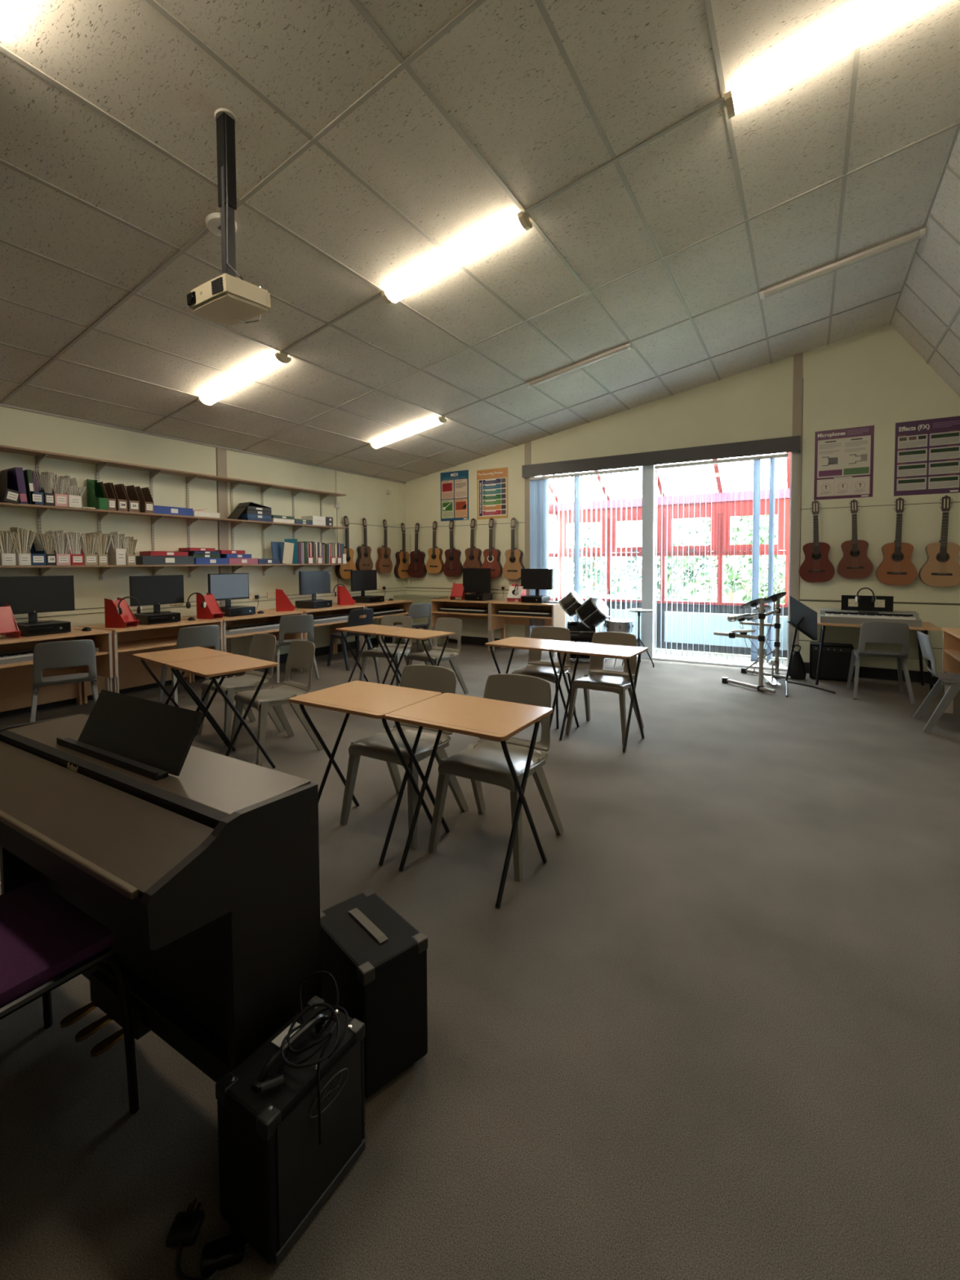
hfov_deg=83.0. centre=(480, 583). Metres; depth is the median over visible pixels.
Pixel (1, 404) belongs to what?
trim
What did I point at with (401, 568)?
guitar
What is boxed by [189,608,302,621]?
countertop
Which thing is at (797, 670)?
bag
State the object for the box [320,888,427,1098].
amplifier
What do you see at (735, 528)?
tree
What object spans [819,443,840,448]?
print
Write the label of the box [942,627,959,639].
countertop
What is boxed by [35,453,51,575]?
upright
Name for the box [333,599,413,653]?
computer desk
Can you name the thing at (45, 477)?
bundle
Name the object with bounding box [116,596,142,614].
headphones
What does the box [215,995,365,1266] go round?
amplifier
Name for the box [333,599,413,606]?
countertop
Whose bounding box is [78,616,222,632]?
countertop
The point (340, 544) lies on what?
book
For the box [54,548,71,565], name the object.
magazine file
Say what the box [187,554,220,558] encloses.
box file
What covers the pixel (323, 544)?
book
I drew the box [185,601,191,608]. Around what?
ear cup
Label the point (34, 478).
folder
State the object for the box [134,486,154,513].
magazine file
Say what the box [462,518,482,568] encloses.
guitar
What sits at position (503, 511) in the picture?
picture
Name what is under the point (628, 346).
ceiling light
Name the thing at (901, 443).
print
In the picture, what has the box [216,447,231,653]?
trim
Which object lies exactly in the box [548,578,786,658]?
ground
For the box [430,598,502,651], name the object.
computer desk
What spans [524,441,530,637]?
trim
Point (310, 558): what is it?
label holder
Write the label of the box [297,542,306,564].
book
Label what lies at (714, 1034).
floor
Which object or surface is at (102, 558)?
magazine file
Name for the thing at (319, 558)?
label holder
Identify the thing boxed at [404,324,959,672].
wall
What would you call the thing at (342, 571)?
guitar
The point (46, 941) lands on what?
piano bench
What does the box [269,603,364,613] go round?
countertop
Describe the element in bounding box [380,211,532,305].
ceiling light
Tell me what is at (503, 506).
picture
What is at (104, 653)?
shelf
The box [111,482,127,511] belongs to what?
magazine file
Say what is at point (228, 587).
monitor
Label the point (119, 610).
ear cup
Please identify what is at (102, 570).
upright
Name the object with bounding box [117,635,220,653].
shelf
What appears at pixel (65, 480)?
bundle
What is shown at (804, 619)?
music stand
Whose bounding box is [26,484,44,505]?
magazine file
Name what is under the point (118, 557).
magazine file
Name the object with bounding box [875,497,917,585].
guitar
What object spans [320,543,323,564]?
book
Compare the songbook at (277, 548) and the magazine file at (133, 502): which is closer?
the magazine file at (133, 502)
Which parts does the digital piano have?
panel, key lid, ledge rail, panel, panel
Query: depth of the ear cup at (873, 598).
5.89 m
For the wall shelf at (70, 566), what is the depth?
5.78 m
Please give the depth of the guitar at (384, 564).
9.21 m
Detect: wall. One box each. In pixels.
[0,405,406,656]
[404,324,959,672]
[555,600,787,657]
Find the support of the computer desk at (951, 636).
on the floor
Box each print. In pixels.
[442,492,453,497]
[455,491,466,497]
[818,449,839,454]
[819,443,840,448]
[844,440,867,446]
[844,447,865,452]
[847,428,868,435]
[897,469,924,475]
[897,483,924,489]
[898,440,925,447]
[898,454,925,462]
[929,466,958,473]
[929,481,957,488]
[930,437,959,444]
[930,452,959,458]
[933,420,959,427]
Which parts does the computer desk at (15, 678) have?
panel, panel, leg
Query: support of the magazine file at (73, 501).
on the wall shelf at (2, 504)
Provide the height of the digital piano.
0.967 m
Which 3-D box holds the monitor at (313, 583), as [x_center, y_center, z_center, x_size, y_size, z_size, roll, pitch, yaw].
[-2.319,0.025,7.596,0.182,0.405,0.540,1,3,31]
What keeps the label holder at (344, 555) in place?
on the wall shelf at (70, 566)
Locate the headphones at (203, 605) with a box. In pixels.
[185,592,206,608]
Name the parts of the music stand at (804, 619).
leg, desk plate, leg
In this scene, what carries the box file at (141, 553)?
on the box file at (140, 560)
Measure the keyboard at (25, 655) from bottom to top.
0.070 m
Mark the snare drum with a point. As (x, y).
(614, 624)
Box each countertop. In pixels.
[0,626,111,644]
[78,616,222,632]
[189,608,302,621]
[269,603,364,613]
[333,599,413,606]
[430,598,502,603]
[489,600,559,605]
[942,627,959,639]
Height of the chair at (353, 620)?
0.794 m
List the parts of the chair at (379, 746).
leg, leg, seat, leg, backrest, rail, leg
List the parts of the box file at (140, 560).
lid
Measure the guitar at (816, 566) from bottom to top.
0.987 m
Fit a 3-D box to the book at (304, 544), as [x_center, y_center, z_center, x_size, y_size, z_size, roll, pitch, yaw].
[-2.544,-0.421,7.640,0.198,0.280,0.022,1,3,31]
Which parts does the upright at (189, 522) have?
rail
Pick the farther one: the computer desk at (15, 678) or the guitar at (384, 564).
the guitar at (384, 564)
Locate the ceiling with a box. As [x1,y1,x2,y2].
[0,0,959,482]
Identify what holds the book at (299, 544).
on the wall shelf at (70, 566)
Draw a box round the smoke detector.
[204,212,236,236]
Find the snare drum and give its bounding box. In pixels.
[603,617,633,667]
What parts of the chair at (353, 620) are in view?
leg, rail, leg, seat, leg, backrest, leg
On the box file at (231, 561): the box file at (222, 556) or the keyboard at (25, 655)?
the box file at (222, 556)
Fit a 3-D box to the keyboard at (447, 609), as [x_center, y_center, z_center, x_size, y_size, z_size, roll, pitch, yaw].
[-0.245,0.426,8.834,0.940,0.070,0.220,1,3,31]
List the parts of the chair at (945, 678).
backrest, leg, leg, seat, rail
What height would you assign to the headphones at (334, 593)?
0.185 m
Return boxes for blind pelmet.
[522,435,800,478]
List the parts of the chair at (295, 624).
leg, seat, backrest, leg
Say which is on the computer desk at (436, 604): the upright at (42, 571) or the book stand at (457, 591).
the book stand at (457, 591)
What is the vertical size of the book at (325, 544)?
0.280 m
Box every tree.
[548,522,641,599]
[622,519,740,600]
[654,514,785,602]
[746,515,785,591]
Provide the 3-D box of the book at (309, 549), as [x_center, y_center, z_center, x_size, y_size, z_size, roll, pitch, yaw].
[-2.490,-0.431,7.718,0.211,0.293,0.017,1,3,31]
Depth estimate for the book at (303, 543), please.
7.56 m
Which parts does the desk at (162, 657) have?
leg, leg, leg, leg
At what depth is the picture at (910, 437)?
6.07 m
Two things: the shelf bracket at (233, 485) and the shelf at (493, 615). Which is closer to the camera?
the shelf bracket at (233, 485)
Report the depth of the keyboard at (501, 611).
8.20 m
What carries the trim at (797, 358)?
attached to the wall at (875, 377)
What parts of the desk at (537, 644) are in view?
leg, leg, leg, leg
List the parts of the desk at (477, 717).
leg, leg, leg, leg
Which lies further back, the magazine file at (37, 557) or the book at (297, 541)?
the book at (297, 541)
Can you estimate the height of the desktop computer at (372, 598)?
0.098 m
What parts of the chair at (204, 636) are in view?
leg, leg, backrest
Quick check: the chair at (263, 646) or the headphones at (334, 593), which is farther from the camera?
the headphones at (334, 593)
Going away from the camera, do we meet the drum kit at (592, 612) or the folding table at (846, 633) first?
the folding table at (846, 633)
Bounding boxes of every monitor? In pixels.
[0,575,75,623]
[128,574,184,613]
[207,573,248,607]
[298,570,330,600]
[350,569,377,596]
[462,568,490,594]
[520,568,552,595]
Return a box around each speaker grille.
[275,1038,361,1249]
[811,650,851,679]
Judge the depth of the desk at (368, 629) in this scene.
5.53 m
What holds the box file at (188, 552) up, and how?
on the box file at (202, 556)
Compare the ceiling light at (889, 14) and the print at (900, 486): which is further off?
the print at (900, 486)
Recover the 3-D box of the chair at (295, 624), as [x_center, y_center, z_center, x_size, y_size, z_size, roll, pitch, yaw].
[-2.243,0.749,6.532,0.490,0.794,0.518,-2,3,-31]
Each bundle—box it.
[0,530,19,553]
[6,527,35,554]
[31,470,57,493]
[33,532,60,554]
[43,530,74,565]
[48,471,71,494]
[59,483,85,495]
[64,532,84,565]
[78,535,98,554]
[80,531,111,554]
[102,532,129,552]
[120,536,137,555]
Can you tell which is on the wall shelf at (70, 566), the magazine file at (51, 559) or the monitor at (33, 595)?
the magazine file at (51, 559)
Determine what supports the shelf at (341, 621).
attached to the computer desk at (335, 609)
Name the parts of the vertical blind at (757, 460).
head rail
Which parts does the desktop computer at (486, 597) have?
panel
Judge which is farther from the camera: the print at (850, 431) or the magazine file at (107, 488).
the print at (850, 431)
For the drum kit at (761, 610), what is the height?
1.032 m
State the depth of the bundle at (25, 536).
4.86 m
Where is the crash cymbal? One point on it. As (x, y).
(609, 596)
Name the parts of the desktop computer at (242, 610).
panel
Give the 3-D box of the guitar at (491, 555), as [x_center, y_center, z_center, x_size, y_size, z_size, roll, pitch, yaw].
[0.188,-0.583,8.850,0.363,0.981,0.099,1,3,31]
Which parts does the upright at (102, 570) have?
rail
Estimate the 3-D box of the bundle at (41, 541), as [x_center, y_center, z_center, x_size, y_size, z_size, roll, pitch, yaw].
[-4.050,-0.317,5.077,0.194,0.326,0.183,1,3,31]
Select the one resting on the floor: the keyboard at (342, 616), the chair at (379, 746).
the chair at (379, 746)
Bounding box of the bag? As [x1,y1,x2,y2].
[788,644,806,679]
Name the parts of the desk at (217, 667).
leg, leg, leg, leg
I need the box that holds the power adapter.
[200,1231,251,1276]
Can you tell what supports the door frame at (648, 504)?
in the wall at (875, 377)
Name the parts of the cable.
cord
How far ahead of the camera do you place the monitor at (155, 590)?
5.72 m
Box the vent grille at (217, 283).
[211,276,223,294]
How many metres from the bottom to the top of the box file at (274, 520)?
0.052 m
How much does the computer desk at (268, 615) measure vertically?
0.770 m
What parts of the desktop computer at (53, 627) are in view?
panel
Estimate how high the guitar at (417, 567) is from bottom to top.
0.977 m
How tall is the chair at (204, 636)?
0.794 m
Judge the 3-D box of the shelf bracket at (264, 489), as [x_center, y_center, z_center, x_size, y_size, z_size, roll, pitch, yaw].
[-2.815,-0.717,7.197,0.215,1.220,0.026,1,3,31]
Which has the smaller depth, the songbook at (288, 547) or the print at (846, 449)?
the print at (846, 449)
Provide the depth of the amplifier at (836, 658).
6.22 m
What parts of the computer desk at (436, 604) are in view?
panel, panel, leg, panel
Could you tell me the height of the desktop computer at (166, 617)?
0.098 m
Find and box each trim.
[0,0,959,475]
[0,403,405,483]
[14,381,959,648]
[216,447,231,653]
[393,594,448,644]
[405,591,507,595]
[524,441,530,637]
[788,352,803,661]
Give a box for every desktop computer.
[16,619,71,636]
[133,612,180,624]
[219,605,255,617]
[295,600,332,608]
[351,595,384,603]
[464,593,492,600]
[521,595,550,603]
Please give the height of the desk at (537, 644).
0.713 m
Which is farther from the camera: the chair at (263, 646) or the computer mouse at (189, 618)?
the computer mouse at (189, 618)
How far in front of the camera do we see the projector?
2.56 m
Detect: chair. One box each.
[30,640,98,722]
[158,625,225,706]
[196,633,284,746]
[230,640,323,766]
[269,614,319,684]
[327,608,373,671]
[339,664,468,848]
[359,615,412,686]
[391,603,433,653]
[405,617,468,693]
[428,673,564,880]
[511,626,576,728]
[564,631,644,745]
[846,621,915,704]
[912,630,959,733]
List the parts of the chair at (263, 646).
leg, leg, seat, leg, rail, backrest, leg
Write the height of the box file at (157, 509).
0.085 m
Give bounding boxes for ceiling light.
[0,0,14,25]
[197,351,291,406]
[368,416,446,448]
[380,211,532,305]
[525,342,632,388]
[724,0,942,119]
[759,227,925,299]
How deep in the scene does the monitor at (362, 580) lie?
8.40 m
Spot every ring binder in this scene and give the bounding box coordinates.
[4,466,27,503]
[22,469,35,504]
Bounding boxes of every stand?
[0,603,21,638]
[104,597,139,627]
[195,592,224,619]
[275,588,296,611]
[337,585,355,605]
[449,582,466,599]
[506,582,525,602]
[622,600,654,667]
[774,595,835,697]
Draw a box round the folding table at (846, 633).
[815,617,942,690]
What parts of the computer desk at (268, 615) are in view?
panel, panel, panel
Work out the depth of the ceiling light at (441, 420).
7.08 m
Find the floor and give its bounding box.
[0,641,959,1279]
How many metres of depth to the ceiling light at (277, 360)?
4.99 m
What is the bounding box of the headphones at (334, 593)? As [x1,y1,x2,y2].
[332,583,345,596]
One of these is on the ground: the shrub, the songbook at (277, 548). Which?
the shrub
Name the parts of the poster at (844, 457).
panel, panel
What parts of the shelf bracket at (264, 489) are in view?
rail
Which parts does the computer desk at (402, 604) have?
panel, leg, panel, panel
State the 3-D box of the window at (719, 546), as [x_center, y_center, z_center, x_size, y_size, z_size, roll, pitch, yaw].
[2.885,-0.531,8.546,3.600,1.680,0.135,1,3,31]
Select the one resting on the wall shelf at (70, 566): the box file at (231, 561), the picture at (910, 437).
the box file at (231, 561)
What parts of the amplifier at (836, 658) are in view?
control panel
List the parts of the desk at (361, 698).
leg, leg, leg, leg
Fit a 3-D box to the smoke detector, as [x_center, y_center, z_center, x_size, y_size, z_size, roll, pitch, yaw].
[-1.532,-2.122,3.210,0.169,0.055,0.169,-2,3,-42]
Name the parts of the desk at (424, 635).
leg, leg, leg, leg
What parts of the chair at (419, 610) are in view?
leg, seat, leg, backrest, leg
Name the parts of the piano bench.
leg, rail, seat, leg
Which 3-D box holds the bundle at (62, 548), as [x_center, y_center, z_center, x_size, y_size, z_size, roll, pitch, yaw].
[-4.001,-0.333,5.149,0.202,0.352,0.207,1,3,31]
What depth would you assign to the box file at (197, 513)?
6.30 m
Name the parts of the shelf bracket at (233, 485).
rail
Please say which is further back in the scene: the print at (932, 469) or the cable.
the print at (932, 469)
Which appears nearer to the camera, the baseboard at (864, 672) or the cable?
the cable
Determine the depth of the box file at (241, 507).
6.84 m
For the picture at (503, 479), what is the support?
on the poster at (491, 483)
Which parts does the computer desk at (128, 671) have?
panel, leg, panel, panel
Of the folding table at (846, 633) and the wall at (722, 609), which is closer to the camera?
the folding table at (846, 633)
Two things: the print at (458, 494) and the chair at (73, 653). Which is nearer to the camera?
the chair at (73, 653)
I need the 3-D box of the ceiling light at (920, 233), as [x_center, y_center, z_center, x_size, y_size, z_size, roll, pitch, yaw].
[3.082,-2.739,4.683,1.192,0.262,0.103,1,3,31]
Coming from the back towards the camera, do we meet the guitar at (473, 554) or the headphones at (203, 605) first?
the guitar at (473, 554)
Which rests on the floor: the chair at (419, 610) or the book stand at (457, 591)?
the chair at (419, 610)
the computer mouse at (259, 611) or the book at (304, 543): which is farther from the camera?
the book at (304, 543)
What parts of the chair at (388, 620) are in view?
leg, leg, seat, backrest, leg, leg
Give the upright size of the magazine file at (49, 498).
0.300 m
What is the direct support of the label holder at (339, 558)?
on the wall shelf at (70, 566)
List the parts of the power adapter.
cord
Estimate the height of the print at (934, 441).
0.052 m
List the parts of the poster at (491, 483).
panel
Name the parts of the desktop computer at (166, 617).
panel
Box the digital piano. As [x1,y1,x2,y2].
[0,689,321,1082]
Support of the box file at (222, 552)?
on the box file at (222, 556)
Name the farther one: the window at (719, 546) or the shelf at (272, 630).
the window at (719, 546)
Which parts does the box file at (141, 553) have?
lid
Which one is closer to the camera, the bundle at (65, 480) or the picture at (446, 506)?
the bundle at (65, 480)
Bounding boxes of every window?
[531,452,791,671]
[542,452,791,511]
[548,502,556,600]
[555,497,790,607]
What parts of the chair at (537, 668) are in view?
seat, backrest, leg, leg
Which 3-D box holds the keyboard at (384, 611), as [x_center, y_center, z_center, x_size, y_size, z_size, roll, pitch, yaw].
[-1.560,0.446,8.500,0.260,0.070,0.940,1,3,31]
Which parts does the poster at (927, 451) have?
panel, panel, panel, panel, panel, panel, panel, panel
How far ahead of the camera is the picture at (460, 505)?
9.20 m
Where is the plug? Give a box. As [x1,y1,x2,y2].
[165,1198,235,1279]
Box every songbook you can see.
[271,541,286,564]
[282,542,293,564]
[284,538,297,564]
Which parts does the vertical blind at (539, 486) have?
head rail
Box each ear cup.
[116,607,122,614]
[136,606,142,613]
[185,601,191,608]
[200,601,206,608]
[855,595,860,602]
[871,595,875,602]
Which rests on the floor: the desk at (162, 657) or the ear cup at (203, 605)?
the desk at (162, 657)
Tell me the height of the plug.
0.022 m
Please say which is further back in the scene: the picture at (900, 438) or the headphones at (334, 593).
the headphones at (334, 593)
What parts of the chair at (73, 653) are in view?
leg, leg, backrest, seat, leg, leg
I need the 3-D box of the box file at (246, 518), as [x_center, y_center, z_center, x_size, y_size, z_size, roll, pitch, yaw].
[-2.908,-0.818,6.986,0.240,0.028,0.354,1,3,31]
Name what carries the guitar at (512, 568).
attached to the wall at (875, 377)
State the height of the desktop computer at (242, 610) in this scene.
0.098 m
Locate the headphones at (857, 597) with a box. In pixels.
[855,587,875,602]
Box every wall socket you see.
[248,592,258,608]
[266,591,275,598]
[378,584,385,594]
[497,584,506,596]
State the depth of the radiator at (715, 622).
8.15 m
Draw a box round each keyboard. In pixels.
[0,647,98,664]
[226,620,279,635]
[313,613,348,624]
[373,607,405,616]
[437,606,488,613]
[495,608,551,617]
[543,600,559,603]
[819,595,921,626]
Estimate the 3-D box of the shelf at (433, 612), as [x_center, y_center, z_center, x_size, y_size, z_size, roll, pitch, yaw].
[-0.247,0.471,8.832,1.076,0.020,0.400,1,3,31]
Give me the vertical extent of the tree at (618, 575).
2.961 m
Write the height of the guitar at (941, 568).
0.992 m
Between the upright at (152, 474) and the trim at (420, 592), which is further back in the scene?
the trim at (420, 592)
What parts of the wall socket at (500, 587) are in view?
plate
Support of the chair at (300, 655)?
on the floor
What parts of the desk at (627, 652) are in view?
leg, leg, leg, leg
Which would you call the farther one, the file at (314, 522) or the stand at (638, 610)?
the file at (314, 522)
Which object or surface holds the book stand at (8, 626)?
on the computer desk at (15, 678)
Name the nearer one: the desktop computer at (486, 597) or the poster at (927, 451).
the poster at (927, 451)
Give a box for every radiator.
[565,608,641,639]
[664,611,787,650]
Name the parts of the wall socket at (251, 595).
plate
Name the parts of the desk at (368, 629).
leg, leg, leg, leg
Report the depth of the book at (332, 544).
8.05 m
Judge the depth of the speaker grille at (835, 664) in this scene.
6.21 m
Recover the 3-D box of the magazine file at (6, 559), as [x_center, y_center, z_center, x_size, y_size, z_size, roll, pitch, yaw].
[-4.228,-0.281,4.808,0.236,0.240,0.098,1,3,31]
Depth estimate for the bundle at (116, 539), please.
5.53 m
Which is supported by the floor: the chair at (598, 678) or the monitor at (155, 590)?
the chair at (598, 678)
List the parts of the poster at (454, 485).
panel, panel, panel, panel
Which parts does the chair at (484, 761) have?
leg, rail, leg, seat, backrest, leg, rail, leg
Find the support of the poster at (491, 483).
attached to the wall at (875, 377)
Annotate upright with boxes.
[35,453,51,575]
[95,462,111,580]
[149,470,164,575]
[186,475,200,577]
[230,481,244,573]
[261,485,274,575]
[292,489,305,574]
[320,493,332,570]
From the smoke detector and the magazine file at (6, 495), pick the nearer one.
the smoke detector
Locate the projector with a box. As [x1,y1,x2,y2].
[186,107,271,325]
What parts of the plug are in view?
cord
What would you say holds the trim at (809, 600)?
attached to the wall at (875, 377)
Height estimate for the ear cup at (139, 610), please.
0.075 m
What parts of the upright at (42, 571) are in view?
rail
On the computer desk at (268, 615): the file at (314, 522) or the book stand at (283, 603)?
the book stand at (283, 603)
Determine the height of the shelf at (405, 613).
0.020 m
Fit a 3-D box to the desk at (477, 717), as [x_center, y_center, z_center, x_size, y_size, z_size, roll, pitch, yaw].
[-0.042,0.931,2.453,0.606,0.713,0.486,1,3,32]
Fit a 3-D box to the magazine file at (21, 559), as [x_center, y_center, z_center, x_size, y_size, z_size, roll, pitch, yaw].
[-4.169,-0.285,4.906,0.236,0.240,0.088,1,3,31]
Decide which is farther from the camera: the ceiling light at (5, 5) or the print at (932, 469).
the print at (932, 469)
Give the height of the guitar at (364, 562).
0.886 m
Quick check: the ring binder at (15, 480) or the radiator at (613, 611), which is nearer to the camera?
the ring binder at (15, 480)
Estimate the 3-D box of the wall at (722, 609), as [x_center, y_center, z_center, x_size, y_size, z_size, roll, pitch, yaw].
[2.932,0.666,8.641,3.780,0.720,0.150,1,3,31]
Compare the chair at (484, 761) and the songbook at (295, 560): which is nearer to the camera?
the chair at (484, 761)
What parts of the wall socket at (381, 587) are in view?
plate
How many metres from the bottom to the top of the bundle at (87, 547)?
0.322 m
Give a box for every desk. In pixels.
[0,626,112,711]
[78,616,223,703]
[132,646,234,748]
[165,654,278,768]
[189,608,302,682]
[269,603,364,670]
[288,680,441,865]
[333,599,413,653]
[335,624,409,684]
[375,628,455,684]
[384,693,552,907]
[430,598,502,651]
[484,636,574,727]
[489,600,565,657]
[552,641,648,752]
[942,627,959,713]
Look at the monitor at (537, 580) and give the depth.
8.21 m
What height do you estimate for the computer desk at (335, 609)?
0.770 m
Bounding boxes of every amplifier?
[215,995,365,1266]
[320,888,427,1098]
[808,641,853,681]
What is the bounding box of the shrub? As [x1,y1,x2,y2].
[702,555,785,604]
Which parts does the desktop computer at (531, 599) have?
panel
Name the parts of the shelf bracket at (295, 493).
rail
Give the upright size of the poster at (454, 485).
0.835 m
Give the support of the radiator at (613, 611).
attached to the wall at (722, 609)
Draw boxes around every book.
[297,541,306,564]
[297,542,302,564]
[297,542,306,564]
[302,542,304,564]
[303,543,305,564]
[306,541,314,564]
[307,542,311,556]
[314,544,316,564]
[317,542,319,556]
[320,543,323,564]
[323,544,324,564]
[324,544,326,564]
[326,544,328,564]
[327,542,337,563]
[329,544,331,564]
[332,543,333,556]
[333,543,335,556]
[337,542,338,556]
[340,543,344,563]
[340,544,342,563]
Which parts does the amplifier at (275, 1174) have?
carry handle, trim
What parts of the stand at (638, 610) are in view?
cymbal plate, cymbal plate, leg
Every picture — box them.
[442,482,452,492]
[442,502,452,511]
[455,501,466,510]
[501,477,506,482]
[501,483,506,488]
[501,488,506,493]
[501,493,506,498]
[501,498,506,503]
[501,504,506,509]
[501,509,506,514]
[899,437,906,440]
[908,435,916,439]
[918,435,926,439]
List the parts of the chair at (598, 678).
leg, leg, seat, backrest, leg, rail, leg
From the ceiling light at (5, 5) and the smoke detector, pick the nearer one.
the ceiling light at (5, 5)
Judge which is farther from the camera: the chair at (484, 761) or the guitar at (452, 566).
the guitar at (452, 566)
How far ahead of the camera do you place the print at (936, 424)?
5.92 m
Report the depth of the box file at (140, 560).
5.91 m
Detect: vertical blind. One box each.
[529,466,639,638]
[654,453,788,664]
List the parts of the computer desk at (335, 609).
panel, panel, panel, leg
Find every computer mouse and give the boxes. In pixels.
[74,626,91,631]
[180,617,195,620]
[255,610,264,613]
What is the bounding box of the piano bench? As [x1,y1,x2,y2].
[0,881,139,1114]
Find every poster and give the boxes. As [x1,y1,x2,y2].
[440,470,468,521]
[476,466,508,519]
[813,425,874,500]
[893,415,959,496]
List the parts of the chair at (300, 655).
leg, leg, seat, leg, rail, backrest, leg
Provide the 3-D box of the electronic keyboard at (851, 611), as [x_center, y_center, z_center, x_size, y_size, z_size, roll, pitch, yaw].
[4.240,0.282,5.934,0.880,0.295,0.400,1,3,31]
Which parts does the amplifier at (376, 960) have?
carry handle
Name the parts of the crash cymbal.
cymbal plate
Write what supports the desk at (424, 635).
on the floor
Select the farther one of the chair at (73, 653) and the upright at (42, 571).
the upright at (42, 571)
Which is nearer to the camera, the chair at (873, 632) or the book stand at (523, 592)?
the chair at (873, 632)
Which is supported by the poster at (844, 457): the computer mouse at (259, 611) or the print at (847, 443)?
the print at (847, 443)
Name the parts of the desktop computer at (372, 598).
panel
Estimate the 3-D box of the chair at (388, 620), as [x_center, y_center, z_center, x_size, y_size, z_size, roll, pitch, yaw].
[-1.002,0.765,5.953,0.490,0.794,0.518,0,2,17]
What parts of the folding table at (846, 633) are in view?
leg, leg, modesty panel, leg, leg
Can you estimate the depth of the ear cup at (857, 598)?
5.94 m
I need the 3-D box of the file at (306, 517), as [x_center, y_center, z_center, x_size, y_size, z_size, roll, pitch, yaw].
[-2.364,-0.940,7.886,0.236,0.065,0.380,1,3,31]
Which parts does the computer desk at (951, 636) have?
leg, panel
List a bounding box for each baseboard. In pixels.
[0,635,392,717]
[448,635,938,684]
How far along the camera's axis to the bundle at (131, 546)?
5.64 m
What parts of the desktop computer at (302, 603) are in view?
panel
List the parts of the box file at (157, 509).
lid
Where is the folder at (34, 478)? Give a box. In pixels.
[31,472,38,492]
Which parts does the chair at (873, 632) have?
leg, leg, seat, backrest, leg, leg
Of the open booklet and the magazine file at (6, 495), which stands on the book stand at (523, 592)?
the open booklet
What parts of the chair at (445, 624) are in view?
leg, seat, leg, backrest, rail, leg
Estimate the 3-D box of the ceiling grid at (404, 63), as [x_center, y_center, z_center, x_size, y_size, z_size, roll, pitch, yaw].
[-0.532,-2.166,3.505,7.867,1.293,9.898,1,3,31]
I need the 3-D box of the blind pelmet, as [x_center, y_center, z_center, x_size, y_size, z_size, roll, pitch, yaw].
[2.286,-1.722,7.534,3.730,0.185,0.130,1,3,31]
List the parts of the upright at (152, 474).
rail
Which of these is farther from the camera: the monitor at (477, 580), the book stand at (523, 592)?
the monitor at (477, 580)
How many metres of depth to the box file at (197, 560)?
6.36 m
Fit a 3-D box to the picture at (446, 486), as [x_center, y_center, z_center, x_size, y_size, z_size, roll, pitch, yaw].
[-0.563,-1.659,9.324,0.205,0.140,0.001,1,3,31]
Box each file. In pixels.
[0,469,20,504]
[0,549,16,565]
[15,545,31,565]
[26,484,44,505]
[27,542,46,565]
[41,482,54,506]
[44,548,57,565]
[53,475,68,506]
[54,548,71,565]
[62,475,81,507]
[69,548,84,564]
[82,549,97,564]
[86,479,108,510]
[96,549,107,564]
[99,481,115,510]
[106,544,126,564]
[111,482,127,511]
[121,484,139,512]
[125,551,136,564]
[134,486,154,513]
[135,555,194,564]
[139,551,187,555]
[153,505,193,515]
[178,547,215,551]
[182,551,220,554]
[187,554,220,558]
[192,511,220,518]
[194,557,228,564]
[215,550,245,554]
[219,554,251,558]
[227,502,271,519]
[228,558,257,564]
[237,517,271,521]
[238,513,271,519]
[241,509,271,515]
[257,559,279,564]
[271,515,294,519]
[271,518,294,523]
[294,519,312,522]
[294,521,312,524]
[301,515,333,521]
[312,520,333,526]
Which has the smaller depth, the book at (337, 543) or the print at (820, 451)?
the print at (820, 451)
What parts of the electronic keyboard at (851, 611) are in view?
display panel, casing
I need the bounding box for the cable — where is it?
[261,971,348,1145]
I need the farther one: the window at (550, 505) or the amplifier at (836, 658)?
the window at (550, 505)
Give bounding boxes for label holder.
[308,556,313,564]
[317,556,322,564]
[331,556,335,563]
[337,556,341,563]
[342,554,346,563]
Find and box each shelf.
[0,444,346,497]
[0,502,346,528]
[0,563,347,568]
[0,650,108,668]
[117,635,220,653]
[226,628,279,638]
[313,619,347,626]
[373,612,408,618]
[431,610,488,615]
[491,613,551,618]
[944,648,959,661]
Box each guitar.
[335,515,355,578]
[355,517,373,570]
[375,519,392,573]
[394,522,409,578]
[407,522,426,577]
[426,520,444,573]
[443,520,462,577]
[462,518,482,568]
[480,517,502,577]
[502,517,524,579]
[799,500,835,582]
[837,499,873,578]
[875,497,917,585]
[918,495,959,586]
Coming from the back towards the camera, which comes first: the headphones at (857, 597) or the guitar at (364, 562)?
the guitar at (364, 562)
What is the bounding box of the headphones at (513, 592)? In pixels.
[511,583,519,595]
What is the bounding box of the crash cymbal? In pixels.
[588,591,630,662]
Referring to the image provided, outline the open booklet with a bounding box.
[506,586,523,598]
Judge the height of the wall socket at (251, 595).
0.224 m
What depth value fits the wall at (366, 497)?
6.41 m
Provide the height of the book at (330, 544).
0.280 m
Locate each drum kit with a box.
[559,590,613,660]
[713,591,791,693]
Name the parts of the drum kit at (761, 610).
rack arm, rack arm, pad arm, rack post, rack arm, rack post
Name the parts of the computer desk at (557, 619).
leg, panel, panel, panel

